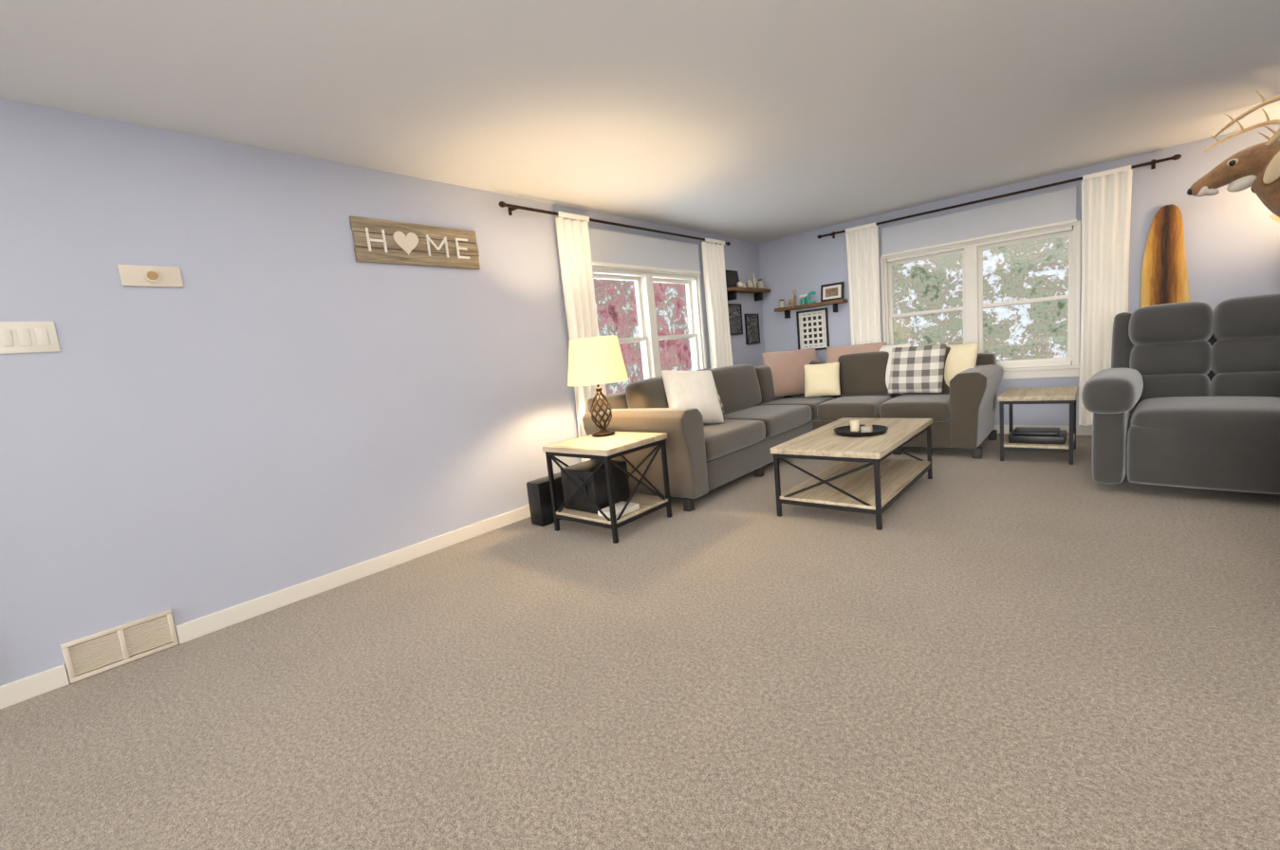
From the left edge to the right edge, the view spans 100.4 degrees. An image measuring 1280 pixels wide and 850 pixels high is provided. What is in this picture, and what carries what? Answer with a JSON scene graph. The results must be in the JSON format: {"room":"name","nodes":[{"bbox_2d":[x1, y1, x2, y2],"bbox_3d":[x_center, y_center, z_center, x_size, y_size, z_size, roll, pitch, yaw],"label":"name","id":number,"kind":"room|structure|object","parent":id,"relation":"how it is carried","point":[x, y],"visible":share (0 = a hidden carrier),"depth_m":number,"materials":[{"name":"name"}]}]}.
{"room":"living room","nodes":[
{"label":"living room","id":0,"kind":"room"},
{"bbox_2d":[0,97,765,686],"bbox_3d":[-1.793,-0.241,2.794,0.150,2.250,10.370,1,10,41],"label":"wall","id":1,"kind":"structure","parent":0,"point":[281,388],"depth_m":2.54,"materials":[{"name":"paint"}]},
{"bbox_2d":[0,321,60,353],"bbox_3d":[-2.341,-0.334,2.029,0.015,0.118,0.172,1,10,41],"label":"switch plate","id":2,"kind":"object","parent":1,"relation":"attached to","point":[27,337],"visible":1,"depth_m":2.03,"materials":[{"name":"white plastic"}]},
{"bbox_2d":[60,609,178,683],"bbox_3d":[-2.175,0.924,2.246,0.013,0.165,0.335,1,10,41],"label":"air vent","id":3,"kind":"object","parent":1,"relation":"in","point":[99,652],"visible":1,"depth_m":2.23,"materials":[{"name":"beige metal"}]},
{"bbox_2d":[117,264,183,287],"bbox_3d":[-2.099,-0.641,2.295,0.028,0.088,0.200,1,10,41],"label":"thermostat","id":4,"kind":"object","parent":1,"relation":"attached to","point":[133,275],"visible":1,"depth_m":2.29,"materials":[{"name":"beige plastic"}]},
{"bbox_2d":[175,504,530,644],"bbox_3d":[-0.219,0.474,4.509,0.013,0.085,5.710,1,10,41],"label":"baseboard","id":5,"kind":"structure","parent":1,"relation":"attached to","point":[207,624],"depth_m":2.86,"materials":[{"name":"white wood"}]},
{"bbox_2d":[349,215,480,269],"bbox_3d":[-1.311,-1.079,3.200,0.026,0.241,0.780,1,10,41],"label":"home sign","id":6,"kind":"object","parent":1,"relation":"attached to","point":[407,241],"visible":1,"depth_m":3.15,"materials":[{"name":"brown wood"}]},
{"bbox_2d":[498,201,733,462],"bbox_3d":[0.088,-0.706,4.771,0.104,2.085,2.932,1,10,41],"label":"curtain rod","id":7,"kind":"object","parent":1,"relation":"attached to","point":[576,268],"visible":0.67,"depth_m":4.16,"materials":[{"name":"white fabric"}]},
{"bbox_2d":[554,210,615,462],"bbox_3d":[-0.420,-0.566,4.162,0.068,2.066,0.330,1,10,41],"label":"curtain","id":8,"kind":"object","parent":7,"relation":"hanging from","point":[572,235],"depth_m":4.09,"materials":[{"name":"white fabric"}]},
{"bbox_2d":[701,237,733,441],"bbox_3d":[0.849,-0.885,5.628,0.068,2.066,0.400,1,10,41],"label":"curtain","id":9,"kind":"object","parent":7,"relation":"hanging from","point":[713,254],"depth_m":5.54,"materials":[{"name":"white fabric"}]},
{"bbox_2d":[588,227,706,394],"bbox_3d":[0.093,-0.899,4.926,0.186,1.585,1.630,1,10,41],"label":"window","id":10,"kind":"structure","parent":1,"relation":"in","point":[620,253],"depth_m":4.88,"materials":[{"name":"white wood"}]},
{"bbox_2d":[588,227,701,275],"bbox_3d":[0.089,-1.539,4.790,0.030,0.287,1.550,1,10,41],"label":"shade","id":11,"kind":"object","parent":10,"relation":"attached to","point":[619,251],"depth_m":4.69,"materials":[{"name":"grey fabric"}]},
{"bbox_2d":[727,303,742,334],"bbox_3d":[1.056,-1.178,5.948,0.021,0.340,0.300,1,10,41],"label":"sign","id":12,"kind":"object","parent":1,"relation":"attached to","point":[735,319],"visible":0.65,"depth_m":5.97,"materials":[{"name":"black"}]},
{"bbox_2d":[725,269,770,301],"bbox_3d":[1.204,-1.574,6.015,0.149,0.325,0.860,1,10,41],"label":"wall shelf","id":13,"kind":"object","parent":1,"relation":"attached to","point":[734,286],"visible":0.98,"depth_m":5.90,"materials":[{"name":"brown wood"}]},
{"bbox_2d":[743,314,760,344],"bbox_3d":[1.319,-1.128,6.254,0.021,0.350,0.300,1,10,41],"label":"sign","id":14,"kind":"object","parent":1,"relation":"attached to","point":[751,327],"visible":0.98,"depth_m":6.25,"materials":[{"name":"black"}]},
{"bbox_2d":[0,433,1279,849],"bbox_3d":[0.903,0.962,0.722,6.970,0.100,10.370,1,10,41],"label":"floor","id":15,"kind":"structure","parent":0,"point":[989,650],"depth_m":1.72,"materials":[{"name":"carpet"}]},
{"bbox_2d":[526,472,563,526],"bbox_3d":[-0.508,0.495,3.743,0.236,0.300,0.506,1,10,41],"label":"power backup","id":16,"kind":"object","parent":15,"relation":"on","point":[540,502],"visible":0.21,"depth_m":3.59,"materials":[{"name":"black plastic"}]},
{"bbox_2d":[542,431,671,543],"bbox_3d":[-0.197,0.370,3.462,0.570,0.560,0.570,1,10,41],"label":"end table","id":17,"kind":"object","parent":15,"relation":"on","point":[596,490],"visible":1,"depth_m":3.34,"materials":[{"name":"brown wood"}]},
{"bbox_2d":[567,335,628,437],"bbox_3d":[-0.280,-0.256,3.592,0.410,0.655,0.410,1,10,41],"label":"table lamp","id":18,"kind":"object","parent":17,"relation":"on","point":[595,361],"visible":1,"depth_m":3.42,"materials":[{"name":"beige fabric"}]},
{"bbox_2d":[582,341,1002,511],"bbox_3d":[1.424,-0.125,4.436,2.322,0.968,3.022,1,10,41],"label":"sofa","id":19,"kind":"object","parent":15,"relation":"on","point":[719,426],"visible":0.96,"depth_m":4.44,"materials":[{"name":"fabric"}]},
{"bbox_2d":[660,370,724,426],"bbox_3d":[0.419,-0.223,4.227,0.364,0.509,0.600,1,10,41],"label":"pillow","id":20,"kind":"object","parent":19,"relation":"on","point":[678,389],"depth_m":4.17,"materials":[{"name":"white fabric"}]},
{"bbox_2d":[770,417,933,530],"bbox_3d":[1.454,0.261,3.545,0.640,0.435,1.220,1,10,41],"label":"coffee table","id":21,"kind":"object","parent":15,"relation":"on","point":[862,474],"visible":0.98,"depth_m":3.28,"materials":[{"name":"brown wood"}]},
{"bbox_2d":[833,419,888,437],"bbox_3d":[1.432,0.012,3.469,0.330,0.078,0.330,1,10,41],"label":"decorative tray","id":22,"kind":"object","parent":21,"relation":"on","point":[854,429],"visible":1,"depth_m":3.46,"materials":[{"name":"black metal"}]},
{"bbox_2d":[997,386,1078,464],"bbox_3d":[3.095,-0.012,4.142,0.460,0.500,0.600,1,10,41],"label":"side table","id":23,"kind":"object","parent":15,"relation":"on","point":[1040,439],"visible":1,"depth_m":3.99,"materials":[{"name":"brown wood"}]},
{"bbox_2d":[1081,293,1279,494],"bbox_3d":[3.346,-0.212,3.121,1.103,1.032,1.096,-13,10,-43],"label":"recliner","id":24,"kind":"object","parent":15,"relation":"on","point":[1185,395],"visible":1,"depth_m":3.09,"materials":[{"name":"grey fabric"}]},
{"bbox_2d":[1268,214,1279,222],"bbox_3d":[4.355,-0.610,3.578,0.280,1.585,0.280,1,10,41],"label":"floor lamp","id":25,"kind":"object","parent":15,"relation":"on","point":[1274,217],"visible":0.27,"depth_m":3.52,"materials":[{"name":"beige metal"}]},
{"bbox_2d":[0,0,1279,242],"bbox_3d":[0.676,-1.357,0.413,6.970,0.100,10.370,1,10,41],"label":"ceiling","id":26,"kind":"structure","parent":0,"point":[755,120],"depth_m":2.41,"materials":[{"name":"white paint"}]},
{"bbox_2d":[758,124,1279,426],"bbox_3d":[3.158,-1.044,5.183,4.210,2.250,0.150,1,10,41],"label":"wall","id":27,"kind":"structure","parent":0,"point":[1232,243],"depth_m":4.26,"materials":[{"name":"paint"}]},
{"bbox_2d":[774,281,847,318],"bbox_3d":[1.902,-1.391,5.993,0.800,0.315,0.149,1,10,41],"label":"wall shelf","id":28,"kind":"object","parent":27,"relation":"attached to","point":[832,294],"visible":1,"depth_m":5.89,"materials":[{"name":"brown wood"}]},
{"bbox_2d":[796,307,829,350],"bbox_3d":[1.970,-1.083,6.087,0.360,0.460,0.021,1,10,41],"label":"print","id":29,"kind":"object","parent":27,"relation":"attached to","point":[812,328],"visible":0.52,"depth_m":6.08,"materials":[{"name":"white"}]},
{"bbox_2d":[880,185,1080,379],"bbox_3d":[3.171,-1.223,5.095,1.630,1.585,0.186,1,10,41],"label":"window","id":30,"kind":"structure","parent":27,"relation":"in","point":[1055,211],"depth_m":4.93,"materials":[{"name":"white wood"}]},
{"bbox_2d":[880,185,1077,258],"bbox_3d":[3.058,-1.851,4.952,1.550,0.287,0.030,1,10,41],"label":"shade","id":31,"kind":"object","parent":30,"relation":"attached to","point":[1056,210],"depth_m":4.87,"materials":[{"name":"grey fabric"}]},
{"bbox_2d":[816,154,1181,426],"bbox_3d":[3.108,-1.040,5.056,2.792,2.085,0.104,1,10,41],"label":"curtain rod","id":32,"kind":"object","parent":27,"relation":"attached to","point":[1105,216],"visible":0.73,"depth_m":4.44,"materials":[{"name":"white fabric"}]},
{"bbox_2d":[844,222,886,424],"bbox_3d":[2.391,-1.040,5.656,0.330,2.066,0.068,1,10,41],"label":"curtain","id":33,"kind":"object","parent":32,"relation":"hanging from","point":[862,245],"depth_m":5.60,"materials":[{"name":"white fabric"}]},
{"bbox_2d":[1077,164,1132,426],"bbox_3d":[3.838,-1.015,4.409,0.310,2.066,0.068,1,10,41],"label":"curtain","id":34,"kind":"object","parent":32,"relation":"hanging from","point":[1105,199],"depth_m":4.38,"materials":[{"name":"white fabric"}]},
{"bbox_2d":[993,425,1092,435],"bbox_3d":[3.221,0.038,5.254,4.180,0.085,0.013,1,10,41],"label":"baseboard","id":35,"kind":"structure","parent":27,"relation":"attached to","point":[1080,430],"depth_m":4.79,"materials":[{"name":"white"}]},
{"bbox_2d":[1140,204,1190,307],"bbox_3d":[4.135,-1.057,4.199,0.285,1.304,0.050,1,10,41],"label":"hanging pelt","id":36,"kind":"object","parent":27,"relation":"attached to","point":[1164,277],"visible":0.62,"depth_m":4.15,"materials":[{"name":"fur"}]},
{"label":"outside","id":37,"kind":"structure","parent":0,"visible":0},
{"bbox_2d":[891,227,1073,364],"bbox_3d":[4.620,-1.761,6.643,5.500,4.000,0.050,1,10,41],"label":"backdrop out back","id":38,"kind":"structure","parent":37,"point":[929,270],"depth_m":6.72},
{"bbox_3d":[4.569,-0.853,2.710,1.160,2.250,2.080,1,10,41],"label":"wall","id":39,"kind":"structure","parent":0,"visible":0},
{"bbox_2d":[1187,90,1279,218],"bbox_3d":[3.783,-1.483,3.146,0.781,0.924,0.645,1,10,41],"label":"deer","id":40,"kind":"object","parent":39,"relation":"attached to","point":[1255,168],"visible":1,"depth_m":3.18},
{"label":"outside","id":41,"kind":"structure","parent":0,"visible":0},
{"bbox_2d":[593,278,692,394],"bbox_3d":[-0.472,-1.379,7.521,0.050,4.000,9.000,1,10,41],"label":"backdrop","id":42,"kind":"structure","parent":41,"point":[627,322],"depth_m":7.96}
]}

